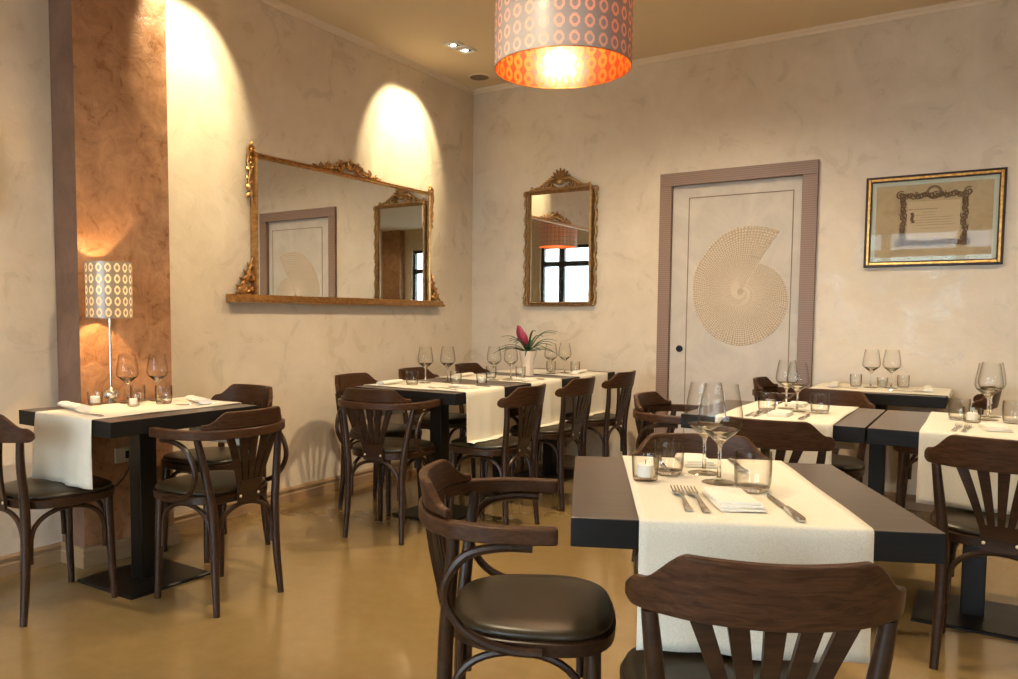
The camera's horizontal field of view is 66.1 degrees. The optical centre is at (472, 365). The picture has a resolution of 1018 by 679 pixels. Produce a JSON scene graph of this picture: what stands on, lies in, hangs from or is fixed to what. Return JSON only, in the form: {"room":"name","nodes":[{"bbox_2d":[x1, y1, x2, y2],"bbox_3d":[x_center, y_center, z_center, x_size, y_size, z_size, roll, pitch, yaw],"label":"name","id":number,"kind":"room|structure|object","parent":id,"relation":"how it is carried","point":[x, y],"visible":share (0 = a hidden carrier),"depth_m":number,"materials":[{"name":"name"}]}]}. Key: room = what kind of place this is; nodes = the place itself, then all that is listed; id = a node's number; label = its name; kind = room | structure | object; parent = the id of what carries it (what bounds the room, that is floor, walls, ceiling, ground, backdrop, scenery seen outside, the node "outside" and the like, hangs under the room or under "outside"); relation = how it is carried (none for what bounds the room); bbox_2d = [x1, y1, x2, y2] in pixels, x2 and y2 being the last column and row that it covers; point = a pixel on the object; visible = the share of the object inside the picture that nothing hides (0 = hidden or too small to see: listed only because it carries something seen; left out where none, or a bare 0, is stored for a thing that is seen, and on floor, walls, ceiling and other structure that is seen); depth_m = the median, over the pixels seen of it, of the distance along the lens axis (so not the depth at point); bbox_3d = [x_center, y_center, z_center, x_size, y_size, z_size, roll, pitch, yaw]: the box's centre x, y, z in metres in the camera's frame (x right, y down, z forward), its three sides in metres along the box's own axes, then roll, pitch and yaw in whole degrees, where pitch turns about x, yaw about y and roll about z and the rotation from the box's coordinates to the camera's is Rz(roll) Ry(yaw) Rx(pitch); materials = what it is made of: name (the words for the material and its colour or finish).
{"room":"restaurant","nodes":[
{"label":"restaurant","id":0,"kind":"room"},
{"bbox_2d":[48,0,173,547],"bbox_3d":[-1.699,-0.582,3.704,0.186,2.980,0.467,3,4,33],"label":"pillar","id":1,"kind":"structure","parent":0,"point":[108,74],"depth_m":3.59,"materials":[{"name":"orange paint"}]},
{"bbox_2d":[114,447,128,462],"bbox_3d":[-1.643,0.422,3.682,0.012,0.070,0.090,3,4,33],"label":"wall socket","id":2,"kind":"object","parent":1,"relation":"attached to","point":[121,455],"visible":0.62,"depth_m":3.67,"materials":[{"name":"beige plastic"}]},
{"bbox_2d":[0,0,472,555],"bbox_3d":[-2.236,-0.556,3.242,0.200,2.980,8.200,3,4,33],"label":"wall","id":3,"kind":"structure","parent":0,"point":[240,72],"depth_m":4.45,"materials":[{"name":"paint"}]},
{"bbox_2d":[0,450,467,577],"bbox_3d":[-2.133,0.899,3.139,0.204,0.090,8.000,3,4,33],"label":"baseboard","id":4,"kind":"structure","parent":3,"relation":"attached to","point":[84,558],"depth_m":3.91,"materials":[{"name":"brown wood"}]},
{"bbox_2d":[226,141,444,306],"bbox_3d":[-0.789,-0.877,5.163,0.077,0.956,2.017,3,4,33],"label":"wall mirror","id":5,"kind":"object","parent":3,"relation":"attached to","point":[321,234],"visible":1,"depth_m":5.03,"materials":[{"name":"gold metal"}]},
{"bbox_2d":[258,159,428,299],"bbox_3d":[-0.792,-0.844,5.195,0.018,0.806,1.683,3,4,33],"label":"mirror glass","id":6,"kind":"object","parent":5,"relation":"on","point":[324,232],"depth_m":5.06,"materials":[{"name":"silver metal"}]},
{"bbox_2d":[257,0,474,94],"bbox_3d":[-2.182,-2.016,3.002,0.034,0.035,8.000,3,4,33],"label":"trim","id":7,"kind":"structure","parent":3,"relation":"attached to","point":[276,4],"depth_m":5.18,"materials":[{"name":"beige paint"}]},
{"bbox_2d":[0,457,1017,678],"bbox_3d":[1.287,1.161,0.894,8.800,0.100,8.400,3,4,33],"label":"floor","id":8,"kind":"structure","parent":0,"point":[364,604],"depth_m":3.04,"materials":[{"name":"concrete"}]},
{"bbox_2d":[0,414,117,626],"bbox_3d":[-1.702,0.555,3.077,0.454,0.792,0.514,3,4,33],"label":"bentwood chair","id":9,"kind":"object","parent":8,"relation":"on","point":[25,494],"visible":0.94,"depth_m":2.94,"materials":[{"name":"brown wood"}]},
{"bbox_2d":[19,396,256,599],"bbox_3d":[-1.431,0.557,3.397,0.660,0.750,0.700,3,4,33],"label":"table","id":10,"kind":"object","parent":8,"relation":"on","point":[136,579],"visible":0.81,"depth_m":3.35,"materials":[{"name":"black wood"}]},
{"bbox_2d":[87,391,102,404],"bbox_3d":[-1.644,0.144,3.402,0.065,0.058,0.065,3,4,33],"label":"candle holder","id":11,"kind":"object","parent":10,"relation":"on","point":[93,399],"visible":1,"depth_m":3.39,"materials":[{"name":"clear glass"}]},
{"bbox_2d":[90,396,99,402],"bbox_3d":[-1.644,0.150,3.402,0.037,0.029,0.038,2,4,23],"label":"candle","id":12,"kind":"object","parent":11,"relation":"on","point":[93,399],"depth_m":3.39,"materials":[{"name":"white wax"}]},
{"bbox_2d":[84,261,132,404],"bbox_3d":[-1.618,-0.142,3.484,0.192,0.629,0.192,3,4,33],"label":"table lamp","id":13,"kind":"object","parent":10,"relation":"on","point":[108,284],"visible":0.97,"depth_m":3.40,"materials":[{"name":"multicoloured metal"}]},
{"bbox_2d":[32,397,241,489],"bbox_3d":[-1.416,0.313,3.373,0.403,0.270,0.759,3,4,33],"label":"table runner","id":14,"kind":"object","parent":10,"relation":"on","point":[62,443],"visible":0.69,"depth_m":3.11,"materials":[{"name":"beige fabric"}]},
{"bbox_2d":[57,401,91,411],"bbox_3d":[-1.649,0.170,3.232,0.063,0.028,0.242,-3,5,-45],"label":"rolled napkin","id":15,"kind":"object","parent":14,"relation":"on","point":[78,407],"visible":1,"depth_m":3.18,"materials":[{"name":"fabric"}]},
{"bbox_2d":[116,355,138,403],"bbox_3d":[-1.538,0.061,3.483,0.095,0.216,0.095,3,4,33],"label":"wine glass","id":16,"kind":"object","parent":14,"relation":"on","point":[127,379],"visible":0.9,"depth_m":3.48,"materials":[{"name":"white"}]},
{"bbox_2d":[126,395,139,405],"bbox_3d":[-1.465,0.152,3.374,0.054,0.049,0.054,3,4,33],"label":"candle holder","id":17,"kind":"object","parent":14,"relation":"on","point":[132,401],"visible":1,"depth_m":3.36,"materials":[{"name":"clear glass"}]},
{"bbox_2d":[129,397,137,404],"bbox_3d":[-1.465,0.153,3.374,0.032,0.032,0.032,3,4,33],"label":"candle","id":18,"kind":"object","parent":17,"relation":"on","point":[132,401],"depth_m":3.36,"materials":[{"name":"white wax"}]},
{"bbox_2d":[146,355,168,401],"bbox_3d":[-1.442,0.056,3.575,0.095,0.216,0.095,3,4,33],"label":"wine glass","id":19,"kind":"object","parent":14,"relation":"on","point":[157,378],"visible":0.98,"depth_m":3.57,"materials":[{"name":"white"}]},
{"bbox_2d":[185,395,211,404],"bbox_3d":[-1.241,0.155,3.532,0.057,0.025,0.218,-2,5,-37],"label":"rolled napkin","id":20,"kind":"object","parent":14,"relation":"on","point":[201,400],"visible":0.99,"depth_m":3.48,"materials":[{"name":"fabric"}]},
{"bbox_2d":[161,384,272,563],"bbox_3d":[-1.250,0.509,3.867,0.454,0.792,0.514,3,4,33],"label":"bentwood chair","id":21,"kind":"object","parent":8,"relation":"on","point":[218,458],"visible":0.37,"depth_m":3.84,"materials":[{"name":"brown wood"}]},
{"bbox_2d":[149,406,288,617],"bbox_3d":[-1.032,0.556,3.190,0.477,0.787,0.532,3,4,32],"label":"armchair","id":22,"kind":"object","parent":8,"relation":"on","point":[244,484],"visible":1,"depth_m":3.06,"materials":[{"name":"brown wood"}]},
{"bbox_2d":[335,372,421,514],"bbox_3d":[-0.581,0.457,4.764,0.514,0.792,0.454,3,4,32],"label":"bentwood chair","id":23,"kind":"object","parent":8,"relation":"on","point":[348,380],"visible":0.43,"depth_m":4.72,"materials":[{"name":"brown wood"}]},
{"bbox_2d":[335,388,440,544],"bbox_3d":[-0.443,0.500,4.139,0.532,0.787,0.477,2,4,22],"label":"armchair","id":24,"kind":"object","parent":8,"relation":"on","point":[379,449],"visible":0.96,"depth_m":3.97,"materials":[{"name":"brown wood"}]},
{"bbox_2d":[398,367,475,480],"bbox_3d":[-0.251,0.423,5.344,0.514,0.792,0.454,3,4,33],"label":"bentwood chair","id":25,"kind":"object","parent":8,"relation":"on","point":[456,420],"visible":0.24,"depth_m":5.31,"materials":[{"name":"brown wood"}]},
{"bbox_2d":[354,379,521,519],"bbox_3d":[-0.195,0.493,4.556,0.700,0.750,0.692,3,4,33],"label":"table","id":26,"kind":"object","parent":8,"relation":"on","point":[439,418],"visible":0.55,"depth_m":4.50,"materials":[{"name":"black wood"}]},
{"bbox_2d":[363,380,511,443],"bbox_3d":[-0.206,0.253,4.475,0.804,0.271,0.393,3,4,33],"label":"table runner","id":27,"kind":"object","parent":26,"relation":"on","point":[485,419],"visible":0.59,"depth_m":4.30,"materials":[{"name":"beige fabric"}]},
{"bbox_2d":[376,379,403,384],"bbox_3d":[-0.478,0.098,4.543,0.054,0.024,0.207,2,4,28],"label":"rolled napkin","id":28,"kind":"object","parent":27,"relation":"on","point":[386,382],"visible":1,"depth_m":4.51,"materials":[{"name":"fabric"}]},
{"bbox_2d":[417,347,432,382],"bbox_3d":[-0.281,-0.002,4.635,0.095,0.216,0.095,3,4,33],"label":"wine glass","id":29,"kind":"object","parent":27,"relation":"on","point":[424,365],"visible":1,"depth_m":4.62,"materials":[{"name":"white"}]},
{"bbox_2d":[448,384,476,388],"bbox_3d":[-0.058,0.117,4.362,0.150,0.014,0.085,3,4,33],"label":"folded napkin","id":30,"kind":"object","parent":27,"relation":"on","point":[450,385],"visible":1,"depth_m":4.33,"materials":[{"name":"fabric"}]},
{"bbox_2d":[440,346,455,382],"bbox_3d":[-0.151,-0.006,4.704,0.095,0.216,0.095,3,4,33],"label":"wine glass","id":31,"kind":"object","parent":26,"relation":"on","point":[447,365],"visible":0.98,"depth_m":4.70,"materials":[{"name":"white"}]},
{"bbox_2d":[455,363,523,469],"bbox_3d":[0.121,0.390,5.908,0.514,0.792,0.454,3,4,33],"label":"bentwood chair","id":32,"kind":"object","parent":8,"relation":"on","point":[475,368],"visible":0.23,"depth_m":5.94,"materials":[{"name":"brown wood"}]},
{"bbox_2d":[448,384,545,524],"bbox_3d":[0.142,0.493,4.280,0.514,0.792,0.454,3,4,33],"label":"bentwood chair","id":33,"kind":"object","parent":8,"relation":"on","point":[532,396],"visible":0.87,"depth_m":4.14,"materials":[{"name":"brown wood"}]},
{"bbox_2d":[430,373,573,500],"bbox_3d":[0.187,0.459,5.135,0.700,0.750,0.692,3,4,33],"label":"table","id":34,"kind":"object","parent":8,"relation":"on","point":[565,380],"visible":0.23,"depth_m":5.10,"materials":[{"name":"black wood"}]},
{"bbox_2d":[436,374,566,426],"bbox_3d":[0.185,0.218,5.066,0.804,0.271,0.403,3,4,33],"label":"table runner","id":35,"kind":"object","parent":34,"relation":"on","point":[550,414],"visible":0.46,"depth_m":4.95,"materials":[{"name":"beige fabric"}]},
{"bbox_2d":[454,372,473,376],"bbox_3d":[-0.056,0.063,5.162,0.051,0.022,0.196,2,4,28],"label":"rolled napkin","id":36,"kind":"object","parent":35,"relation":"on","point":[467,373],"visible":1,"depth_m":5.12,"materials":[{"name":"fabric"}]},
{"bbox_2d":[487,351,500,380],"bbox_3d":[0.133,-0.012,4.871,0.093,0.211,0.093,3,4,33],"label":"wine glass","id":37,"kind":"object","parent":35,"relation":"on","point":[493,363],"visible":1,"depth_m":4.87,"materials":[{"name":"white"}]},
{"bbox_2d":[513,377,537,380],"bbox_3d":[0.328,0.087,4.874,0.150,0.014,0.085,3,4,31],"label":"folded napkin","id":38,"kind":"object","parent":35,"relation":"on","point":[516,378],"visible":0.97,"depth_m":4.85,"materials":[{"name":"fabric"}]},
{"bbox_2d":[494,325,556,375],"bbox_3d":[0.358,-0.098,5.225,0.437,0.336,0.490,3,4,33],"label":"bromeliad","id":39,"kind":"object","parent":34,"relation":"on","point":[527,356],"visible":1,"depth_m":5.21,"materials":[{"name":"green plant"}]},
{"bbox_2d":[516,325,527,344],"bbox_3d":[0.332,-0.202,5.231,0.086,0.133,0.042,1,4,12],"label":"flower","id":40,"kind":"object","parent":39,"relation":"on","point":[521,334],"depth_m":5.21,"materials":[{"name":"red plant"}]},
{"bbox_2d":[519,350,536,375],"bbox_3d":[0.368,-0.013,5.237,0.122,0.167,0.122,3,4,33],"label":"pot","id":41,"kind":"object","parent":39,"relation":"on","point":[527,361],"depth_m":5.20,"materials":[{"name":"beige ceramic"}]},
{"bbox_2d":[418,459,615,678],"bbox_3d":[0.105,0.646,1.893,0.477,0.787,0.532,1,4,6],"label":"armchair","id":42,"kind":"object","parent":8,"relation":"on","point":[547,618],"visible":1,"depth_m":1.75,"materials":[{"name":"brown wood"}]},
{"bbox_2d":[487,368,614,480],"bbox_3d":[0.568,0.426,5.710,0.700,0.750,0.690,3,4,33],"label":"table","id":43,"kind":"object","parent":8,"relation":"on","point":[549,468],"visible":0.38,"depth_m":5.69,"materials":[{"name":"black wood"}]},
{"bbox_2d":[491,368,611,415],"bbox_3d":[0.570,0.184,5.649,0.806,0.271,0.463,3,4,33],"label":"table runner","id":44,"kind":"object","parent":43,"relation":"on","point":[598,402],"visible":0.45,"depth_m":5.53,"materials":[{"name":"beige fabric"}]},
{"bbox_2d":[508,376,595,511],"bbox_3d":[0.494,0.460,4.841,0.514,0.792,0.454,3,4,33],"label":"bentwood chair","id":45,"kind":"object","parent":8,"relation":"on","point":[583,388],"visible":0.77,"depth_m":4.67,"materials":[{"name":"brown wood"}]},
{"bbox_2d":[557,370,635,478],"bbox_3d":[0.858,0.428,5.391,0.514,0.792,0.454,3,4,33],"label":"bentwood chair","id":46,"kind":"object","parent":8,"relation":"on","point":[623,380],"visible":0.75,"depth_m":5.23,"materials":[{"name":"brown wood"}]},
{"bbox_2d":[631,391,706,561],"bbox_3d":[1.003,0.537,3.721,0.477,0.787,0.532,3,4,33],"label":"armchair","id":47,"kind":"object","parent":8,"relation":"on","point":[645,403],"visible":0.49,"depth_m":3.73,"materials":[{"name":"brown wood"}]},
{"bbox_2d":[628,433,772,574],"bbox_3d":[0.670,0.625,2.248,0.454,0.792,0.514,1,4,8],"label":"bentwood chair","id":48,"kind":"object","parent":8,"relation":"on","point":[693,442],"visible":0.09,"depth_m":2.43,"materials":[{"name":"brown wood"}]},
{"bbox_2d":[570,456,945,563],"bbox_3d":[0.596,0.666,1.905,0.708,0.750,0.708,1,4,8],"label":"table","id":49,"kind":"object","parent":8,"relation":"on","point":[604,514],"visible":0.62,"depth_m":1.62,"materials":[{"name":"black wood"}]},
{"bbox_2d":[622,455,873,662],"bbox_3d":[0.599,0.418,1.888,0.443,0.264,0.763,1,4,8],"label":"table runner","id":50,"kind":"object","parent":49,"relation":"on","point":[831,533],"visible":0.61,"depth_m":1.55,"materials":[{"name":"beige fabric"}]},
{"bbox_2d":[632,453,659,481],"bbox_3d":[0.425,0.251,1.923,0.068,0.061,0.068,1,4,8],"label":"candle holder","id":51,"kind":"object","parent":50,"relation":"on","point":[644,469],"visible":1,"depth_m":1.91,"materials":[{"name":"clear glass"}]},
{"bbox_2d":[637,460,653,477],"bbox_3d":[0.425,0.253,1.923,0.040,0.040,0.040,3,4,33],"label":"candle","id":52,"kind":"object","parent":51,"relation":"on","point":[644,469],"depth_m":1.91,"materials":[{"name":"white wax"}]},
{"bbox_2d":[653,438,683,475],"bbox_3d":[0.502,0.235,2.003,0.078,0.084,0.078,1,4,8],"label":"tumbler","id":53,"kind":"object","parent":50,"relation":"on","point":[668,471],"visible":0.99,"depth_m":1.99,"materials":[{"name":"clear glass"}]},
{"bbox_2d":[670,485,693,510],"bbox_3d":[0.461,0.289,1.718,0.028,0.009,0.221,1,4,7],"label":"fork","id":54,"kind":"object","parent":50,"relation":"on","point":[687,507],"visible":1,"depth_m":1.70,"materials":[{"name":"silver metal"}]},
{"bbox_2d":[675,453,716,467],"bbox_3d":[0.615,0.261,2.157,0.085,0.014,0.150,1,4,2],"label":"folded napkin","id":55,"kind":"object","parent":50,"relation":"on","point":[689,459],"visible":0.84,"depth_m":2.13,"materials":[{"name":"fabric"}]},
{"bbox_2d":[683,486,710,511],"bbox_3d":[0.492,0.290,1.708,0.028,0.009,0.221,1,4,6],"label":"fork","id":56,"kind":"object","parent":50,"relation":"on","point":[704,508],"visible":1,"depth_m":1.70,"materials":[{"name":"silver metal"}]},
{"bbox_2d":[684,383,725,475],"bbox_3d":[0.595,0.161,2.002,0.104,0.235,0.104,1,4,8],"label":"wine glass","id":57,"kind":"object","parent":50,"relation":"on","point":[695,425],"visible":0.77,"depth_m":2.00,"materials":[{"name":"white"}]},
{"bbox_2d":[698,384,743,485],"bbox_3d":[0.598,0.165,1.888,0.106,0.241,0.106,1,4,8],"label":"wine glass","id":58,"kind":"object","parent":50,"relation":"on","point":[719,434],"visible":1,"depth_m":1.89,"materials":[{"name":"white"}]},
{"bbox_2d":[701,487,767,511],"bbox_3d":[0.564,0.289,1.695,0.098,0.016,0.172,1,4,2],"label":"folded napkin","id":59,"kind":"object","parent":50,"relation":"on","point":[726,499],"visible":1,"depth_m":1.65,"materials":[{"name":"fabric"}]},
{"bbox_2d":[728,458,749,471],"bbox_3d":[0.713,0.267,2.105,0.026,0.008,0.205,1,4,8],"label":"fork","id":60,"kind":"object","parent":50,"relation":"on","point":[739,468],"visible":0.98,"depth_m":2.07,"materials":[{"name":"silver metal"}]},
{"bbox_2d":[734,448,772,492],"bbox_3d":[0.651,0.245,1.815,0.084,0.091,0.084,1,4,8],"label":"tumbler","id":61,"kind":"object","parent":50,"relation":"on","point":[749,487],"visible":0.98,"depth_m":1.80,"materials":[{"name":"clear glass"}]},
{"bbox_2d":[767,493,805,521],"bbox_3d":[0.659,0.297,1.655,0.019,0.006,0.236,1,4,5],"label":"knife","id":62,"kind":"object","parent":50,"relation":"on","point":[791,511],"visible":1,"depth_m":1.61,"materials":[{"name":"silver metal"}]},
{"bbox_2d":[620,554,905,678],"bbox_3d":[0.487,0.677,1.419,0.454,0.792,0.514,1,4,6],"label":"bentwood chair","id":63,"kind":"object","parent":8,"relation":"on","point":[810,601],"visible":0.99,"depth_m":1.19,"materials":[{"name":"brown wood"}]},
{"bbox_2d":[752,376,795,401],"bbox_3d":[1.947,0.479,4.763,0.477,0.787,0.532,3,4,33],"label":"armchair","id":64,"kind":"object","parent":8,"relation":"on","point":[763,384],"visible":0.22,"depth_m":4.77,"materials":[{"name":"brown wood"}]},
{"bbox_2d":[719,416,834,463],"bbox_3d":[1.179,0.580,3.029,0.454,0.792,0.514,3,4,33],"label":"bentwood chair","id":65,"kind":"object","parent":8,"relation":"on","point":[797,437],"visible":0.2,"depth_m":2.78,"materials":[{"name":"brown wood"}]},
{"bbox_2d":[681,400,885,443],"bbox_3d":[1.361,0.577,3.421,0.700,0.750,0.700,3,4,33],"label":"table","id":66,"kind":"object","parent":8,"relation":"on","point":[852,428],"visible":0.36,"depth_m":3.25,"materials":[{"name":"black wood"}]},
{"bbox_2d":[715,401,858,463],"bbox_3d":[1.377,0.326,3.394,0.448,0.257,0.758,3,4,33],"label":"table runner","id":67,"kind":"object","parent":66,"relation":"on","point":[824,423],"visible":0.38,"depth_m":3.22,"materials":[{"name":"beige fabric"}]},
{"bbox_2d":[766,409,794,416],"bbox_3d":[1.274,0.198,3.235,0.085,0.014,0.150,3,4,33],"label":"folded napkin","id":68,"kind":"object","parent":67,"relation":"on","point":[777,412],"visible":1,"depth_m":3.20,"materials":[{"name":"fabric"}]},
{"bbox_2d":[775,363,798,409],"bbox_3d":[1.388,0.085,3.453,0.095,0.216,0.095,3,4,33],"label":"wine glass","id":69,"kind":"object","parent":67,"relation":"on","point":[784,384],"visible":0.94,"depth_m":3.45,"materials":[{"name":"white"}]},
{"bbox_2d":[786,364,809,411],"bbox_3d":[1.393,0.094,3.348,0.093,0.211,0.093,3,4,33],"label":"wine glass","id":70,"kind":"object","parent":67,"relation":"on","point":[797,387],"visible":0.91,"depth_m":3.35,"materials":[{"name":"white"}]},
{"bbox_2d":[787,401,808,406],"bbox_3d":[1.488,0.178,3.584,0.081,0.014,0.142,3,4,33],"label":"folded napkin","id":71,"kind":"object","parent":67,"relation":"on","point":[792,403],"visible":0.86,"depth_m":3.55,"materials":[{"name":"fabric"}]},
{"bbox_2d":[810,393,829,413],"bbox_3d":[1.475,0.160,3.318,0.078,0.084,0.078,3,4,33],"label":"tumbler","id":72,"kind":"object","parent":67,"relation":"on","point":[813,410],"visible":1,"depth_m":3.30,"materials":[{"name":"clear glass"}]},
{"bbox_2d":[782,388,875,483],"bbox_3d":[1.717,0.532,3.853,0.454,0.792,0.514,3,4,33],"label":"bentwood chair","id":73,"kind":"object","parent":8,"relation":"on","point":[854,467],"visible":0.24,"depth_m":3.94,"materials":[{"name":"brown wood"}]},
{"bbox_2d":[826,382,950,514],"bbox_3d":[2.351,0.513,4.540,0.680,0.750,0.630,3,4,33],"label":"table","id":74,"kind":"object","parent":8,"relation":"on","point":[877,453],"visible":0.45,"depth_m":4.26,"materials":[{"name":"black wood"}]},
{"bbox_2d":[810,382,952,399],"bbox_3d":[2.354,0.145,4.516,0.708,0.023,0.502,3,4,33],"label":"table runner","id":75,"kind":"object","parent":74,"relation":"on","point":[948,392],"visible":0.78,"depth_m":4.46,"materials":[{"name":"beige fabric"}]},
{"bbox_2d":[862,352,880,387],"bbox_3d":[2.316,0.020,4.540,0.098,0.222,0.098,3,4,33],"label":"wine glass","id":76,"kind":"object","parent":75,"relation":"on","point":[871,369],"visible":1,"depth_m":4.54,"materials":[{"name":"white"}]},
{"bbox_2d":[882,350,900,388],"bbox_3d":[2.417,0.023,4.509,0.098,0.222,0.098,3,4,33],"label":"wine glass","id":77,"kind":"object","parent":75,"relation":"on","point":[891,370],"visible":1,"depth_m":4.50,"materials":[{"name":"white"}]},
{"bbox_2d":[867,410,1017,640],"bbox_3d":[1.954,0.606,3.032,0.705,0.750,0.700,3,4,33],"label":"table","id":78,"kind":"object","parent":8,"relation":"on","point":[969,611],"visible":0.61,"depth_m":3.01,"materials":[{"name":"black wood"}]},
{"bbox_2d":[916,412,1017,513],"bbox_3d":[1.988,0.358,2.993,0.448,0.262,0.757,3,4,33],"label":"table runner","id":79,"kind":"object","parent":78,"relation":"on","point":[938,426],"visible":0.48,"depth_m":2.79,"materials":[{"name":"beige fabric"}]},
{"bbox_2d":[948,399,970,420],"bbox_3d":[1.941,0.176,3.117,0.078,0.084,0.078,3,4,33],"label":"tumbler","id":80,"kind":"object","parent":79,"relation":"on","point":[958,418],"visible":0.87,"depth_m":3.10,"materials":[{"name":"clear glass"}]},
{"bbox_2d":[963,406,981,422],"bbox_3d":[1.945,0.194,3.043,0.065,0.058,0.065,3,4,33],"label":"candle holder","id":81,"kind":"object","parent":79,"relation":"on","point":[971,416],"visible":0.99,"depth_m":3.03,"materials":[{"name":"clear glass"}]},
{"bbox_2d":[966,411,977,420],"bbox_3d":[1.945,0.195,3.043,0.038,0.038,0.037,3,4,33],"label":"candle","id":82,"kind":"object","parent":81,"relation":"on","point":[971,416],"depth_m":3.03,"materials":[{"name":"white wax"}]},
{"bbox_2d":[974,366,1003,420],"bbox_3d":[2.057,0.106,3.115,0.100,0.226,0.100,3,4,33],"label":"wine glass","id":83,"kind":"object","parent":79,"relation":"on","point":[988,392],"visible":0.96,"depth_m":3.11,"materials":[{"name":"white"}]},
{"bbox_2d":[978,365,1006,417],"bbox_3d":[2.128,0.101,3.205,0.100,0.226,0.100,3,4,33],"label":"wine glass","id":84,"kind":"object","parent":79,"relation":"on","point":[991,387],"visible":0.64,"depth_m":3.21,"materials":[{"name":"white"}]},
{"bbox_2d":[978,422,1013,431],"bbox_3d":[1.914,0.227,2.861,0.085,0.014,0.150,2,4,23],"label":"folded napkin","id":85,"kind":"object","parent":79,"relation":"on","point":[998,427],"visible":1,"depth_m":2.82,"materials":[{"name":"fabric"}]},
{"bbox_2d":[1002,400,1017,423],"bbox_3d":[2.105,0.182,3.039,0.078,0.084,0.078,3,4,33],"label":"tumbler","id":86,"kind":"object","parent":79,"relation":"on","point":[1013,421],"visible":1,"depth_m":3.04,"materials":[{"name":"clear glass"}]},
{"bbox_2d":[893,386,1001,508],"bbox_3d":[2.619,0.508,4.340,0.514,0.792,0.454,3,4,33],"label":"bentwood chair","id":87,"kind":"object","parent":8,"relation":"on","point":[904,471],"visible":0.31,"depth_m":4.31,"materials":[{"name":"brown wood"}]},
{"bbox_2d":[924,434,1017,669],"bbox_3d":[1.759,0.611,2.606,0.454,0.792,0.514,3,4,33],"label":"bentwood chair","id":88,"kind":"object","parent":8,"relation":"on","point":[995,534],"visible":0.94,"depth_m":2.49,"materials":[{"name":"brown wood"}]},
{"bbox_2d":[278,0,956,88],"bbox_3d":[1.310,-1.912,0.700,8.800,0.100,8.400,3,4,33],"label":"ceiling","id":89,"kind":"structure","parent":0,"point":[417,31],"depth_m":4.82,"materials":[{"name":"beige paint"}]},
{"bbox_2d":[443,40,464,48],"bbox_3d":[-0.124,-2.156,5.258,0.104,0.014,0.104,3,4,33],"label":"recessed light","id":90,"kind":"object","parent":89,"relation":"in","point":[455,44],"visible":1,"depth_m":5.25,"materials":[{"name":"white metal"}]},
{"bbox_2d":[456,46,476,53],"bbox_3d":[-0.044,-2.162,5.361,0.104,0.014,0.104,3,4,33],"label":"recessed light","id":91,"kind":"object","parent":89,"relation":"in","point":[467,49],"visible":1,"depth_m":5.35,"materials":[{"name":"white metal"}]},
{"bbox_2d":[468,73,490,80],"bbox_3d":[0.051,-2.200,5.967,0.174,0.011,0.174,3,4,33],"label":"ceiling speaker","id":92,"kind":"object","parent":89,"relation":"attached to","point":[475,76],"visible":1,"depth_m":5.94,"materials":[{"name":"brown"}]},
{"bbox_2d":[470,75,488,79],"bbox_3d":[0.051,-2.196,5.968,0.144,0.002,0.144,3,4,33],"label":"grille","id":93,"kind":"object","parent":92,"relation":"attached to","point":[473,77],"depth_m":5.96,"materials":[{"name":"brown metal"}]},
{"bbox_2d":[494,0,632,88],"bbox_3d":[0.394,-1.662,3.378,0.594,0.751,0.594,3,4,33],"label":"pendant lamp","id":94,"kind":"object","parent":89,"relation":"hanging from","point":[545,44],"visible":1,"depth_m":3.22,"materials":[{"name":"orange fabric"}]},
{"bbox_2d":[471,0,1017,494],"bbox_3d":[3.556,-0.574,4.214,8.400,2.980,0.200,3,4,33],"label":"wall","id":95,"kind":"structure","parent":0,"point":[937,92],"depth_m":4.97,"materials":[{"name":"paint"}]},
{"bbox_2d":[490,450,574,467],"bbox_3d":[0.645,0.734,6.083,1.596,0.090,0.018,3,4,33],"label":"baseboard","id":96,"kind":"structure","parent":95,"relation":"attached to","point":[569,460],"depth_m":6.02,"materials":[{"name":"brown wood"}]},
{"bbox_2d":[522,168,598,305],"bbox_3d":[0.661,-0.973,5.960,0.644,1.048,0.038,3,4,33],"label":"wall mirror","id":97,"kind":"object","parent":95,"relation":"attached to","point":[561,227],"visible":1,"depth_m":5.95,"materials":[{"name":"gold metal"}]},
{"bbox_2d":[530,190,589,301],"bbox_3d":[0.663,-0.897,5.968,0.543,0.874,0.008,3,4,33],"label":"mirror glass","id":98,"kind":"object","parent":97,"relation":"attached to","point":[559,219],"depth_m":5.96,"materials":[{"name":"silver metal"}]},
{"bbox_2d":[655,159,819,432],"bbox_3d":[1.766,-0.245,5.315,1.034,2.157,0.088,3,4,33],"label":"door","id":99,"kind":"structure","parent":95,"relation":"in","point":[741,284],"depth_m":5.28,"materials":[{"name":"beige wood"}]},
{"bbox_2d":[474,0,1002,94],"bbox_3d":[3.503,-2.038,4.024,8.400,0.035,0.034,3,4,33],"label":"trim","id":100,"kind":"structure","parent":95,"relation":"attached to","point":[957,4],"depth_m":4.96,"materials":[{"name":"beige paint"}]},
{"bbox_2d":[884,491,946,511],"bbox_3d":[4.584,0.927,3.492,5.768,0.090,0.018,3,4,33],"label":"baseboard","id":101,"kind":"structure","parent":95,"relation":"attached to","point":[910,503],"depth_m":4.74,"materials":[{"name":"brown wood"}]},
{"bbox_2d":[863,167,1007,267],"bbox_3d":[2.714,-0.859,4.616,0.714,0.544,0.027,3,4,33],"label":"framed picture","id":102,"kind":"object","parent":95,"relation":"attached to","point":[953,218],"visible":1,"depth_m":4.61,"materials":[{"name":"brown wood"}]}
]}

